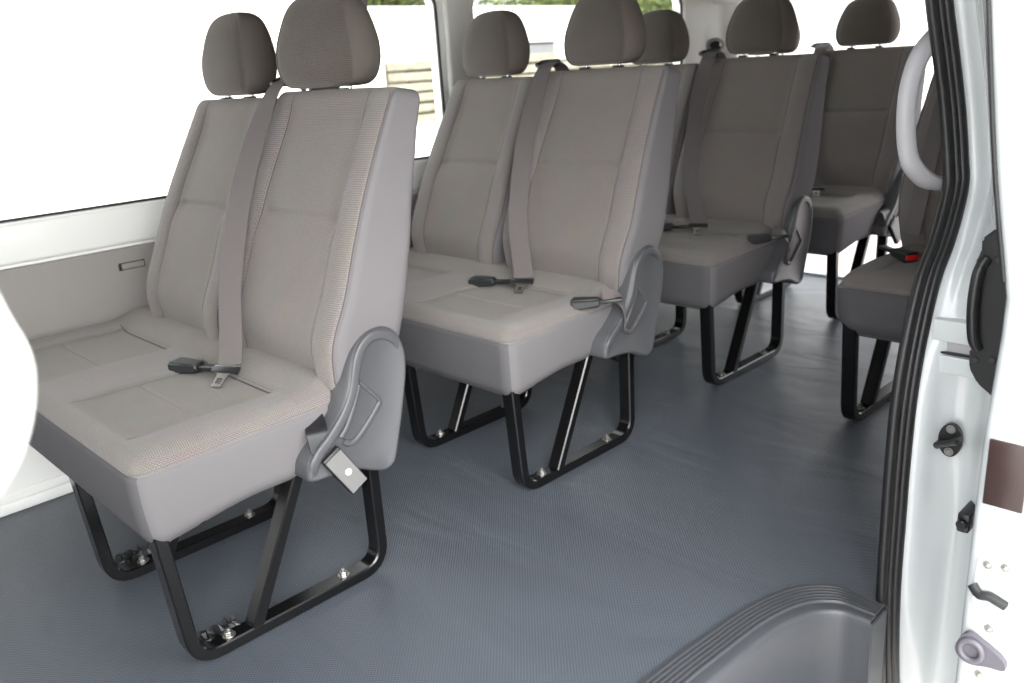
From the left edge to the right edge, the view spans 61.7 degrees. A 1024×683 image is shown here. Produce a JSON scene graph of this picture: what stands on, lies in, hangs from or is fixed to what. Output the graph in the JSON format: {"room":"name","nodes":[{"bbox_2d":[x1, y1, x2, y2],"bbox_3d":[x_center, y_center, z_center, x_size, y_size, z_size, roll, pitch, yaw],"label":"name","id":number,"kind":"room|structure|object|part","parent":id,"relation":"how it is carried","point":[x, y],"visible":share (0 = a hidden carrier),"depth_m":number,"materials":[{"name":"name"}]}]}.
{"room":"vehicle interior","nodes":[
{"label":"vehicle interior","id":0,"kind":"room"},
{"bbox_2d":[0,0,685,517],"bbox_3d":[-0.957,-0.371,2.351,5.400,1.440,0.070,-20,24,-41],"label":"wall","id":1,"kind":"structure","parent":0,"point":[36,480],"depth_m":2.21,"materials":[{"name":"beige paint"}]},
{"bbox_2d":[118,259,145,270],"bbox_3d":[-1.012,-0.203,2.280,0.071,0.020,0.010,-20,24,-41],"label":"panel latch","id":2,"kind":"object","parent":1,"relation":"attached to","point":[137,263],"visible":1,"depth_m":2.28,"materials":[{"name":"grey plastic"}]},
{"bbox_2d":[0,193,418,341],"bbox_3d":[-0.922,-0.135,2.406,5.400,0.314,0.017,-20,24,-41],"label":"trim","id":3,"kind":"structure","parent":1,"relation":"attached to","point":[44,299],"depth_m":2.19,"materials":[{"name":"white plastic"}]},
{"bbox_2d":[0,0,444,223],"bbox_3d":[-1.117,-0.587,2.107,2.476,0.541,0.018,-20,24,-41],"label":"window","id":4,"kind":"structure","parent":1,"relation":"in","point":[433,1],"depth_m":2.29,"materials":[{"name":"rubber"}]},
{"bbox_2d":[441,0,475,97],"bbox_3d":[-0.180,-1.007,2.930,0.120,0.685,0.026,-20,24,-41],"label":"trim","id":5,"kind":"structure","parent":1,"relation":"attached to","point":[456,14],"depth_m":2.90,"materials":[{"name":"white plastic"}]},
{"bbox_2d":[472,0,682,77],"bbox_3d":[0.314,-1.110,3.433,1.266,0.541,0.018,-20,24,-41],"label":"window","id":6,"kind":"structure","parent":1,"relation":"in","point":[680,1],"depth_m":3.77,"materials":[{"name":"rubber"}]},
{"bbox_2d":[685,0,742,63],"bbox_3d":[0.939,-1.042,4.009,0.308,1.420,0.155,-20,24,-41],"label":"trim","id":7,"kind":"structure","parent":1,"relation":"attached to","point":[705,20],"depth_m":3.88,"materials":[{"name":"white plastic"}]},
{"bbox_2d":[706,38,724,50],"bbox_3d":[0.938,-1.249,3.959,0.088,0.294,0.038,-2,18,6],"label":"anchor","id":8,"kind":"object","parent":1,"relation":"attached to","point":[714,43],"visible":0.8,"depth_m":3.91,"materials":[{"name":"black plastic"}]},
{"bbox_2d":[713,0,742,3],"bbox_3d":[1.576,-1.486,3.276,0.140,0.208,1.845,-20,24,-41],"label":"trim","id":9,"kind":"structure","parent":1,"relation":"attached to","point":[714,1],"depth_m":3.84,"materials":[{"name":"white plastic"}]},
{"bbox_2d":[804,270,844,278],"bbox_3d":[1.700,-0.208,3.728,0.110,0.112,1.845,-20,24,-41],"label":"trim","id":10,"kind":"structure","parent":1,"relation":"attached to","point":[806,272],"depth_m":3.94,"materials":[{"name":"white paint"}]},
{"bbox_2d":[0,274,898,682],"bbox_3d":[-0.253,0.468,1.922,5.400,0.020,1.865,-20,24,-41],"label":"floor","id":11,"kind":"structure","parent":0,"point":[718,500],"depth_m":1.90,"materials":[{"name":"plastic"}]},
{"bbox_2d":[27,0,419,660],"bbox_3d":[-0.684,-0.116,1.870,0.718,1.174,1.030,-20,24,-41],"label":"seat","id":12,"kind":"object","parent":11,"relation":"on","point":[266,351],"visible":0.99,"depth_m":1.70,"materials":[{"name":"fabric"}]},
{"bbox_3d":[-0.726,0.326,1.926,0.465,0.304,0.038,-20,24,-41],"label":"leg frame","id":13,"kind":"part","parent":12,"relation":"part of","materials":[{"name":"black metal"}]},
{"bbox_2d":[27,305,329,542],"bbox_3d":[-0.783,0.128,1.883,0.467,0.207,0.959,-20,24,-41],"label":"seat cushion","id":14,"kind":"object","parent":12,"relation":"on","point":[142,413],"depth_m":1.61,"materials":[{"name":"fabric"}]},
{"bbox_3d":[-0.711,-0.285,2.079,0.281,0.576,0.414,-20,24,-41],"label":"backrest","id":15,"kind":"part","parent":12,"relation":"part of","materials":[{"name":"fabric"}]},
{"bbox_3d":[-0.583,0.070,1.722,0.062,0.003,0.056,3,49,19],"label":"latch plate","id":16,"kind":"part","parent":12,"relation":"part of","materials":[{"name":"silver metal"}]},
{"bbox_3d":[-0.447,0.396,1.653,0.465,0.304,0.038,-20,24,-41],"label":"leg frame","id":17,"kind":"part","parent":12,"relation":"part of","materials":[{"name":"black metal"}]},
{"bbox_3d":[-0.402,-0.217,1.772,0.281,0.576,0.465,-20,24,-41],"label":"backrest","id":18,"kind":"part","parent":12,"relation":"part of","materials":[{"name":"fabric"}]},
{"bbox_2d":[399,0,679,488],"bbox_3d":[-0.078,-0.337,2.421,0.719,1.178,1.030,-20,24,-41],"label":"seat","id":19,"kind":"object","parent":11,"relation":"on","point":[538,221],"visible":0.88,"depth_m":2.27,"materials":[{"name":"fabric"}]},
{"bbox_3d":[-0.120,0.108,2.478,0.465,0.304,0.038,-20,24,-41],"label":"leg frame","id":20,"kind":"part","parent":19,"relation":"part of","materials":[{"name":"black metal"}]},
{"bbox_3d":[-0.105,-0.503,2.631,0.281,0.576,0.414,-20,24,-41],"label":"backrest","id":21,"kind":"part","parent":19,"relation":"part of","materials":[{"name":"fabric"}]},
{"bbox_2d":[399,246,611,394],"bbox_3d":[-0.177,-0.090,2.434,0.467,0.207,0.959,-20,24,-41],"label":"seat cushion","id":22,"kind":"object","parent":19,"relation":"on","point":[470,319],"depth_m":2.14,"materials":[{"name":"fabric"}]},
{"bbox_3d":[0.023,-0.148,2.273,0.062,0.003,0.056,3,49,19],"label":"latch plate","id":23,"kind":"part","parent":19,"relation":"part of","materials":[{"name":"silver metal"}]},
{"bbox_3d":[0.159,0.178,2.205,0.465,0.304,0.038,-20,24,-41],"label":"leg frame","id":24,"kind":"part","parent":19,"relation":"part of","materials":[{"name":"black metal"}]},
{"bbox_3d":[0.204,-0.435,2.324,0.281,0.576,0.465,-20,24,-41],"label":"backrest","id":25,"kind":"part","parent":19,"relation":"part of","materials":[{"name":"fabric"}]},
{"bbox_2d":[609,0,828,384],"bbox_3d":[0.518,-0.565,3.005,0.719,1.178,1.030,-20,24,-41],"label":"seat","id":26,"kind":"object","parent":11,"relation":"on","point":[745,149],"visible":0.65,"depth_m":2.82,"materials":[{"name":"fabric"}]},
{"bbox_3d":[0.476,-0.120,3.061,0.465,0.304,0.038,-20,24,-41],"label":"leg frame","id":27,"kind":"part","parent":26,"relation":"part of","materials":[{"name":"black metal"}]},
{"bbox_3d":[0.491,-0.731,3.215,0.281,0.576,0.414,-20,24,-41],"label":"backrest","id":28,"kind":"part","parent":26,"relation":"part of","materials":[{"name":"fabric"}]},
{"bbox_3d":[0.619,-0.376,2.857,0.062,0.003,0.056,3,49,19],"label":"latch plate","id":29,"kind":"part","parent":26,"relation":"part of","materials":[{"name":"silver metal"}]},
{"bbox_2d":[658,214,775,309],"bbox_3d":[0.419,-0.318,3.018,0.468,0.207,0.959,-20,24,-41],"label":"seat cushion","id":30,"kind":"object","parent":26,"relation":"on","point":[711,258],"depth_m":2.66,"materials":[{"name":"fabric"}]},
{"bbox_3d":[0.755,-0.050,2.788,0.465,0.304,0.038,-20,24,-41],"label":"leg frame","id":31,"kind":"part","parent":26,"relation":"part of","materials":[{"name":"black metal"}]},
{"bbox_3d":[0.800,-0.663,2.908,0.281,0.576,0.465,-20,24,-41],"label":"backrest","id":32,"kind":"part","parent":26,"relation":"part of","materials":[{"name":"fabric"}]},
{"bbox_2d":[638,584,886,682],"bbox_3d":[-0.528,0.969,0.716,3.169,0.216,0.204,-19,23,-39],"label":"step","id":33,"kind":"structure","parent":11,"relation":"attached to","point":[807,633],"depth_m":1.59,"materials":[{"name":"plastic"}]},
{"bbox_2d":[734,0,926,319],"bbox_3d":[1.115,-0.787,3.572,0.719,1.178,1.030,-20,24,-41],"label":"seat","id":34,"kind":"object","parent":11,"relation":"on","point":[854,196],"visible":0.32,"depth_m":3.38,"materials":[{"name":"fabric"}]},
{"bbox_3d":[1.073,-0.342,3.629,0.465,0.304,0.038,-20,24,-41],"label":"leg frame","id":35,"kind":"part","parent":34,"relation":"part of","materials":[{"name":"black metal"}]},
{"bbox_3d":[1.216,-0.599,3.425,0.062,0.003,0.056,3,49,19],"label":"latch plate","id":36,"kind":"part","parent":34,"relation":"part of","materials":[{"name":"silver metal"}]},
{"bbox_2d":[807,185,884,255],"bbox_3d":[1.016,-0.540,3.586,0.467,0.207,0.959,-20,24,-41],"label":"seat cushion","id":37,"kind":"object","parent":34,"relation":"on","point":[843,215],"depth_m":3.21,"materials":[{"name":"fabric"}]},
{"bbox_3d":[1.352,-0.273,3.356,0.465,0.304,0.038,-20,24,-41],"label":"leg frame","id":38,"kind":"part","parent":34,"relation":"part of","materials":[{"name":"black metal"}]},
{"bbox_3d":[1.397,-0.886,3.476,0.281,0.576,0.465,-20,24,-41],"label":"backrest","id":39,"kind":"part","parent":34,"relation":"part of","materials":[{"name":"fabric"}]},
{"bbox_2d":[866,608,886,682],"bbox_3d":[0.683,0.611,1.616,0.065,0.218,0.008,-20,24,-41],"label":"trim","id":40,"kind":"structure","parent":11,"relation":"attached to","point":[878,624],"depth_m":1.60,"materials":[{"name":"plastic"}]},
{"bbox_2d":[836,73,942,420],"bbox_3d":[1.243,-0.379,2.277,0.719,1.180,0.478,-20,24,-41],"label":"seat","id":41,"kind":"object","parent":11,"relation":"on","point":[872,300],"visible":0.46,"depth_m":2.32,"materials":[{"name":"fabric"}]},
{"bbox_3d":[1.067,0.033,2.466,0.465,0.304,0.038,-20,24,-41],"label":"leg frame","id":42,"kind":"part","parent":41,"relation":"part of","materials":[{"name":"black metal"}]},
{"bbox_2d":[836,244,926,342],"bbox_3d":[1.170,-0.120,2.266,0.467,0.193,0.474,-20,24,-41],"label":"seat cushion","id":43,"kind":"object","parent":41,"relation":"on","point":[872,300],"depth_m":2.21,"materials":[{"name":"fabric"}]},
{"bbox_3d":[1.347,-0.521,2.356,0.281,0.576,0.465,-20,24,-41],"label":"backrest","id":44,"kind":"part","parent":41,"relation":"part of","materials":[{"name":"fabric"}]},
{"bbox_2d":[899,0,995,682],"bbox_3d":[1.473,-0.336,2.165,2.220,1.660,0.277,-20,24,-41],"label":"pillar","id":45,"kind":"structure","parent":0,"point":[936,556],"depth_m":1.50,"materials":[{"name":"white metal"}]},
{"bbox_2d":[896,31,942,190],"bbox_3d":[0.725,-0.407,1.494,0.141,0.308,0.057,-12,20,-24],"label":"handle","id":46,"kind":"object","parent":45,"relation":"attached to","point":[911,163],"visible":0.73,"depth_m":1.47,"materials":[{"name":"grey plastic"}]},
{"bbox_2d":[875,0,969,682],"bbox_3d":[0.689,-0.081,1.535,0.228,1.665,0.156,-20,24,-41],"label":"seal","id":47,"kind":"object","parent":45,"relation":"attached to","point":[940,14],"visible":0.97,"depth_m":1.48,"materials":[{"name":"rubber"}]},
{"bbox_2d":[933,422,963,456],"bbox_3d":[0.754,0.174,1.481,0.034,0.062,0.040,-20,24,-41],"label":"latch","id":48,"kind":"object","parent":45,"relation":"attached to","point":[950,440],"depth_m":1.48,"materials":[{"name":"black plastic"}]},
{"bbox_2d":[955,500,975,532],"bbox_3d":[0.790,0.305,1.483,0.076,0.036,0.020,-20,24,-41],"label":"clip","id":49,"kind":"object","parent":45,"relation":"attached to","point":[965,520],"visible":0.86,"depth_m":1.46,"materials":[{"name":"black plastic"}]},
{"bbox_2d":[932,0,1023,682],"bbox_3d":[1.009,-0.073,1.512,1.270,1.700,0.322,-20,24,-41],"label":"door","id":50,"kind":"structure","parent":45,"relation":"attached to","point":[989,648],"depth_m":1.10,"materials":[{"name":"white paint"}]},
{"bbox_3d":[0.775,0.008,1.450,0.056,0.094,0.106,-20,24,-41],"label":"door rail","id":51,"kind":"part","parent":50,"relation":"part of","materials":[{"name":"white metal"}]},
{"bbox_3d":[0.745,-0.049,1.305,0.060,0.275,0.068,-20,24,-41],"label":"grip plate","id":52,"kind":"part","parent":50,"relation":"part of","materials":[{"name":"black plastic"}]},
{"bbox_3d":[-0.369,-0.907,1.475,5.560,0.040,1.895,-20,24,-41],"label":"ceiling","id":53,"kind":"structure","parent":0,"visible":0},
{"bbox_2d":[314,0,367,89],"bbox_3d":[-0.372,-0.697,1.905,0.270,0.625,0.037,7,21,31],"label":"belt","id":54,"kind":"object","parent":53,"relation":"hanging from","point":[365,2],"visible":0.04,"depth_m":1.95,"materials":[{"name":"grey fabric"}]},
{"bbox_3d":[-1.034,0.455,-0.195,1.640,1.440,0.050,-20,24,-41],"label":"wall","id":55,"kind":"structure","parent":0,"visible":0},
{"bbox_2d":[0,296,35,494],"bbox_3d":[-0.390,-0.006,0.393,0.289,0.367,0.044,-20,24,-41],"label":"handle","id":56,"kind":"object","parent":55,"relation":"attached to","point":[17,367],"visible":1,"depth_m":0.49,"materials":[{"name":"white plastic"}]},
{"label":"outside","id":57,"kind":"structure","parent":0,"visible":0},
{"bbox_2d":[0,58,933,219],"bbox_3d":[6.624,-5.664,21.781,120.000,0.100,100.000,-20,24,-41],"label":"ground","id":58,"kind":"structure","parent":57,"point":[48,167],"depth_m":21.43,"materials":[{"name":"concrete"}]},
{"bbox_2d":[384,52,749,123],"bbox_3d":[4.141,-11.233,36.092,22.560,2.029,1.229,-20,24,-41],"label":"wall","id":59,"kind":"structure","parent":58,"relation":"on","point":[416,75],"depth_m":28.83,"materials":[{"name":"paint"}]},
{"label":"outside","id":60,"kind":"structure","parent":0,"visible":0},
{"bbox_2d":[805,109,921,274],"bbox_3d":[8.763,-2.172,10.343,17.800,0.022,18.000,-20,24,-41],"label":"paving","id":61,"kind":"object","parent":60,"point":[814,262],"depth_m":6.93,"materials":[{"name":"white"}]},
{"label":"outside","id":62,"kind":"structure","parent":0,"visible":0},
{"bbox_2d":[38,33,919,122],"bbox_3d":[-1.280,-17.329,56.165,44.000,2.000,37.400,-20,24,-41],"label":"terrace","id":63,"kind":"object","parent":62,"point":[172,101],"visible":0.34,"depth_m":45.13,"materials":[{"name":"concrete"}]},
{"bbox_2d":[0,6,574,89],"bbox_3d":[0.881,-19.148,53.118,60.000,3.050,0.440,-20,24,-41],"label":"wall","id":64,"kind":"structure","parent":63,"relation":"on","point":[41,47],"depth_m":37.09,"materials":[{"name":"paint"}]},
{"bbox_2d":[367,0,425,5],"bbox_3d":[-7.695,-19.167,48.609,9.620,7.098,4.059,-20,24,-41],"label":"bush","id":65,"kind":"object","parent":63,"relation":"on","point":[370,2],"visible":0.07,"depth_m":48.52,"materials":[{"name":"green plant"}]},
{"bbox_2d":[474,0,579,5],"bbox_3d":[2.949,-23.725,62.143,16.945,6.256,5.195,-20,24,-41],"label":"bush","id":66,"kind":"object","parent":63,"relation":"on","point":[510,2],"visible":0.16,"depth_m":59.54,"materials":[{"name":"green plant"}]},
{"bbox_2d":[529,41,557,53],"bbox_3d":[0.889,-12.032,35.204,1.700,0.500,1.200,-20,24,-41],"label":"shed","id":67,"kind":"object","parent":63,"relation":"on","point":[543,46],"visible":0.49,"depth_m":34.83,"materials":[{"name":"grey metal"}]},
{"bbox_2d":[637,0,672,14],"bbox_3d":[6.813,-14.990,40.515,6.381,4.097,3.972,-20,24,-41],"label":"bush","id":68,"kind":"object","parent":63,"relation":"on","point":[646,6],"visible":0.09,"depth_m":39.02,"materials":[{"name":"green plant"}]}
]}

